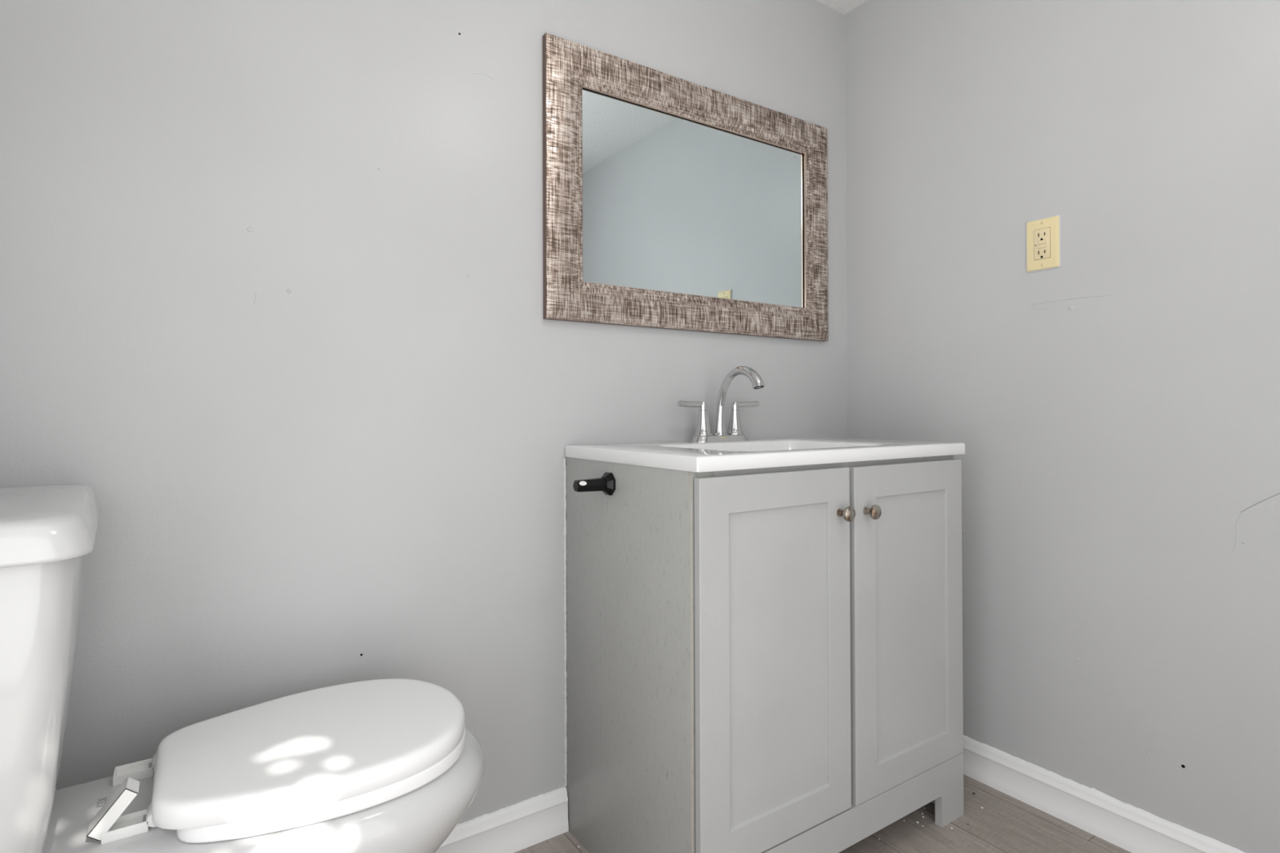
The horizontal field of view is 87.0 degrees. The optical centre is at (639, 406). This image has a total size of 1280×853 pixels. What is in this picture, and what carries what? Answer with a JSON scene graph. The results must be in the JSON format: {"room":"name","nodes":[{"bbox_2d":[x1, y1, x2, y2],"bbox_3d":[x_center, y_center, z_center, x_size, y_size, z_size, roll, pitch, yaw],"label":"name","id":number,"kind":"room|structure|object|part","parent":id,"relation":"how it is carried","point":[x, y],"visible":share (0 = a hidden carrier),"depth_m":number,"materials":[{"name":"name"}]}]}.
{"room":"bathroom","nodes":[
{"label":"bathroom","id":0,"kind":"room"},
{"bbox_2d":[0,0,846,824],"bbox_3d":[-0.242,-0.123,1.481,2.185,2.179,0.101,0,0,-34],"label":"wall","id":1,"kind":"structure","parent":0,"point":[271,271],"depth_m":1.21,"materials":[{"name":"grey paint"}]},
{"bbox_2d":[435,786,568,852],"bbox_3d":[-0.588,0.869,1.173,1.036,0.094,0.014,0,0,-34],"label":"baseboard","id":2,"kind":"structure","parent":1,"relation":"attached to","point":[523,824],"depth_m":1.39,"materials":[{"name":"white paint"}]},
{"bbox_2d":[563,458,567,786],"bbox_3d":[-0.163,0.468,1.469,0.008,0.711,0.007,0,0,6],"label":"trim","id":3,"kind":"structure","parent":1,"relation":"attached to","point":[564,461],"depth_m":1.47,"materials":[{"name":"white"}]},
{"bbox_2d":[542,32,828,341],"bbox_3d":[0.165,-0.492,1.684,0.885,0.608,0.020,0,0,-34],"label":"wall mirror","id":4,"kind":"object","parent":1,"relation":"attached to","point":[670,202],"visible":1,"depth_m":1.63,"materials":[{"name":"brown mirror"}]},
{"bbox_3d":[0.162,-0.491,1.690,0.714,0.438,0.004,0,0,-34],"label":"mirror pane","id":5,"kind":"part","parent":4,"relation":"part of","materials":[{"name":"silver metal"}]},
{"bbox_2d":[844,15,847,432],"bbox_3d":[0.609,-0.541,1.995,0.004,1.235,0.004,0,0,8],"label":"trim","id":6,"kind":"structure","parent":1,"relation":"attached to","point":[844,15],"depth_m":1.99,"materials":[{"name":"grey paint"}]},
{"bbox_2d":[514,774,1131,852],"bbox_3d":[0.268,0.935,0.720,1.985,0.050,1.720,0,0,-34],"label":"floor","id":7,"kind":"structure","parent":0,"point":[1006,824],"depth_m":1.44,"materials":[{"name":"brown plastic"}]},
{"bbox_2d":[0,484,484,852],"bbox_3d":[-0.576,0.512,0.891,0.749,0.804,0.450,0,0,-34],"label":"toilet","id":8,"kind":"object","parent":7,"relation":"on","point":[391,765],"visible":1,"depth_m":0.82,"materials":[{"name":"white ceramic"}]},
{"bbox_3d":[-0.778,0.329,0.761,0.231,0.358,0.410,0,0,-38],"label":"tank","id":9,"kind":"part","parent":8,"relation":"part of","materials":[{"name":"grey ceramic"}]},
{"bbox_3d":[-0.774,0.131,0.762,0.252,0.042,0.439,0,0,-38],"label":"tank lid","id":10,"kind":"part","parent":8,"relation":"part of","materials":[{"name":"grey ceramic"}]},
{"bbox_3d":[-0.557,0.711,0.897,0.711,0.405,0.356,0,0,-34],"label":"bowl","id":11,"kind":"part","parent":8,"relation":"part of","materials":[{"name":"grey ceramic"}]},
{"bbox_3d":[-0.454,0.473,0.968,0.395,0.028,0.321,0,0,-34],"label":"lid","id":12,"kind":"part","parent":8,"relation":"part of","materials":[{"name":"white plastic"}]},
{"bbox_3d":[-0.444,0.498,0.975,0.371,0.021,0.322,0,0,-34],"label":"seat","id":13,"kind":"part","parent":8,"relation":"part of","materials":[{"name":"white plastic"}]},
{"bbox_2d":[565,454,963,852],"bbox_3d":[0.291,0.511,1.476,0.758,0.807,0.487,0,0,-34],"label":"vanity cabinet","id":14,"kind":"object","parent":7,"relation":"on","point":[763,660],"visible":0.95,"depth_m":1.26,"materials":[{"name":"grey laminate"}]},
{"bbox_2d":[573,471,615,495],"bbox_3d":[-0.090,0.150,1.296,0.075,0.044,0.044,0,0,-34],"label":"toilet paper holder","id":15,"kind":"object","parent":14,"relation":"attached to","point":[606,484],"visible":1,"depth_m":1.29,"materials":[{"name":"black metal"}]},
{"bbox_3d":[-0.096,0.150,1.292,0.062,0.025,0.028,0,0,-34],"label":"post","id":16,"kind":"part","parent":15,"relation":"part of","materials":[{"name":"black metal"}]},
{"bbox_3d":[-0.065,0.150,1.313,0.015,0.044,0.044,0,0,-34],"label":"mounting plate","id":17,"kind":"part","parent":15,"relation":"part of","materials":[{"name":"black metal"}]},
{"bbox_3d":[-0.032,0.511,1.290,0.016,0.807,0.437,0,0,-34],"label":"panel","id":18,"kind":"part","parent":14,"relation":"part of","materials":[{"name":"grey laminate"}]},
{"bbox_2d":[565,436,964,472],"bbox_3d":[0.284,0.142,1.492,0.769,0.120,0.461,0,0,-34],"label":"sink","id":19,"kind":"object","parent":14,"relation":"in","point":[753,453],"visible":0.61,"depth_m":1.32,"materials":[{"name":"white ceramic"}]},
{"bbox_2d":[677,365,764,442],"bbox_3d":[0.193,-0.006,1.621,0.200,0.178,0.202,0,0,6],"label":"faucet","id":20,"kind":"object","parent":19,"relation":"on","point":[703,433],"visible":1,"depth_m":1.61,"materials":[{"name":"silver metal"}]},
{"bbox_3d":[0.119,-0.007,1.588,0.071,0.016,0.014,0,0,-36],"label":"lever","id":21,"kind":"part","parent":20,"relation":"part of","materials":[{"name":"silver metal"}]},
{"bbox_3d":[0.151,0.029,1.611,0.042,0.080,0.042,0,0,-34],"label":"handle","id":22,"kind":"part","parent":20,"relation":"part of","materials":[{"name":"silver metal"}]},
{"bbox_3d":[0.193,0.076,1.639,0.169,0.015,0.055,0,0,-34],"label":"plate","id":23,"kind":"part","parent":20,"relation":"part of","materials":[{"name":"silver metal"}]},
{"bbox_3d":[0.235,0.029,1.668,0.042,0.080,0.042,0,0,-34],"label":"handle","id":24,"kind":"part","parent":20,"relation":"part of","materials":[{"name":"silver metal"}]},
{"bbox_3d":[0.229,-0.013,1.585,0.038,0.164,0.170,0,0,-34],"label":"spout","id":25,"kind":"part","parent":20,"relation":"part of","materials":[{"name":"silver metal"}]},
{"bbox_3d":[0.268,-0.007,1.688,0.071,0.016,0.014,0,0,-32],"label":"lever","id":26,"kind":"part","parent":20,"relation":"part of","materials":[{"name":"silver metal"}]},
{"bbox_3d":[0.248,0.444,1.202,0.371,0.655,0.014,0,0,-34],"label":"door","id":27,"kind":"part","parent":14,"relation":"part of","materials":[{"name":"grey paint"}]},
{"bbox_3d":[0.392,0.137,1.325,0.728,0.062,0.018,0,0,-34],"label":"rail","id":28,"kind":"part","parent":14,"relation":"part of","materials":[{"name":"grey laminate"}]},
{"bbox_3d":[0.388,0.201,1.270,0.029,0.029,0.032,0,0,-34],"label":"knob","id":29,"kind":"part","parent":14,"relation":"part of","materials":[{"name":"silver metal"}]},
{"bbox_3d":[0.452,0.204,1.313,0.029,0.029,0.032,0,0,-34],"label":"knob","id":30,"kind":"part","parent":14,"relation":"part of","materials":[{"name":"silver metal"}]},
{"bbox_3d":[0.567,0.446,1.415,0.367,0.656,0.014,0,0,-34],"label":"door","id":31,"kind":"part","parent":14,"relation":"part of","materials":[{"name":"grey paint"}]},
{"bbox_3d":[0.586,0.511,1.704,0.016,0.807,0.437,0,0,-34],"label":"panel","id":32,"kind":"part","parent":14,"relation":"part of","materials":[{"name":"grey laminate"}]},
{"bbox_2d":[815,0,868,14],"bbox_3d":[0.261,-1.194,0.733,1.985,0.050,1.720,0,0,-34],"label":"ceiling","id":33,"kind":"structure","parent":0,"point":[844,6],"depth_m":1.95,"materials":[{"name":"white paint"}]},
{"bbox_2d":[844,0,1279,852],"bbox_3d":[1.158,-0.129,1.264,0.101,2.179,1.820,0,0,-34],"label":"wall","id":34,"kind":"structure","parent":0,"point":[1114,409],"depth_m":1.44,"materials":[{"name":"grey paint"}]},
{"bbox_2d":[1026,214,1061,273],"bbox_3d":[0.914,-0.370,1.532,0.008,0.120,0.075,0,0,-34],"label":"wall outlet","id":35,"kind":"object","parent":34,"relation":"attached to","point":[1043,235],"visible":1,"depth_m":1.53,"materials":[{"name":"yellow plastic"}]},
{"bbox_2d":[1033,226,1050,260],"bbox_3d":[0.913,-0.370,1.531,0.001,0.069,0.036,0,0,-34],"label":"receptacle","id":36,"kind":"object","parent":35,"relation":"attached to","point":[1042,235],"depth_m":1.53,"materials":[{"name":"beige plastic"}]},
{"bbox_2d":[963,734,1244,852],"bbox_3d":[1.087,0.864,1.269,0.014,0.094,1.720,0,0,-34],"label":"baseboard","id":37,"kind":"structure","parent":34,"relation":"attached to","point":[1131,828],"depth_m":1.46,"materials":[{"name":"white paint"}]}
]}

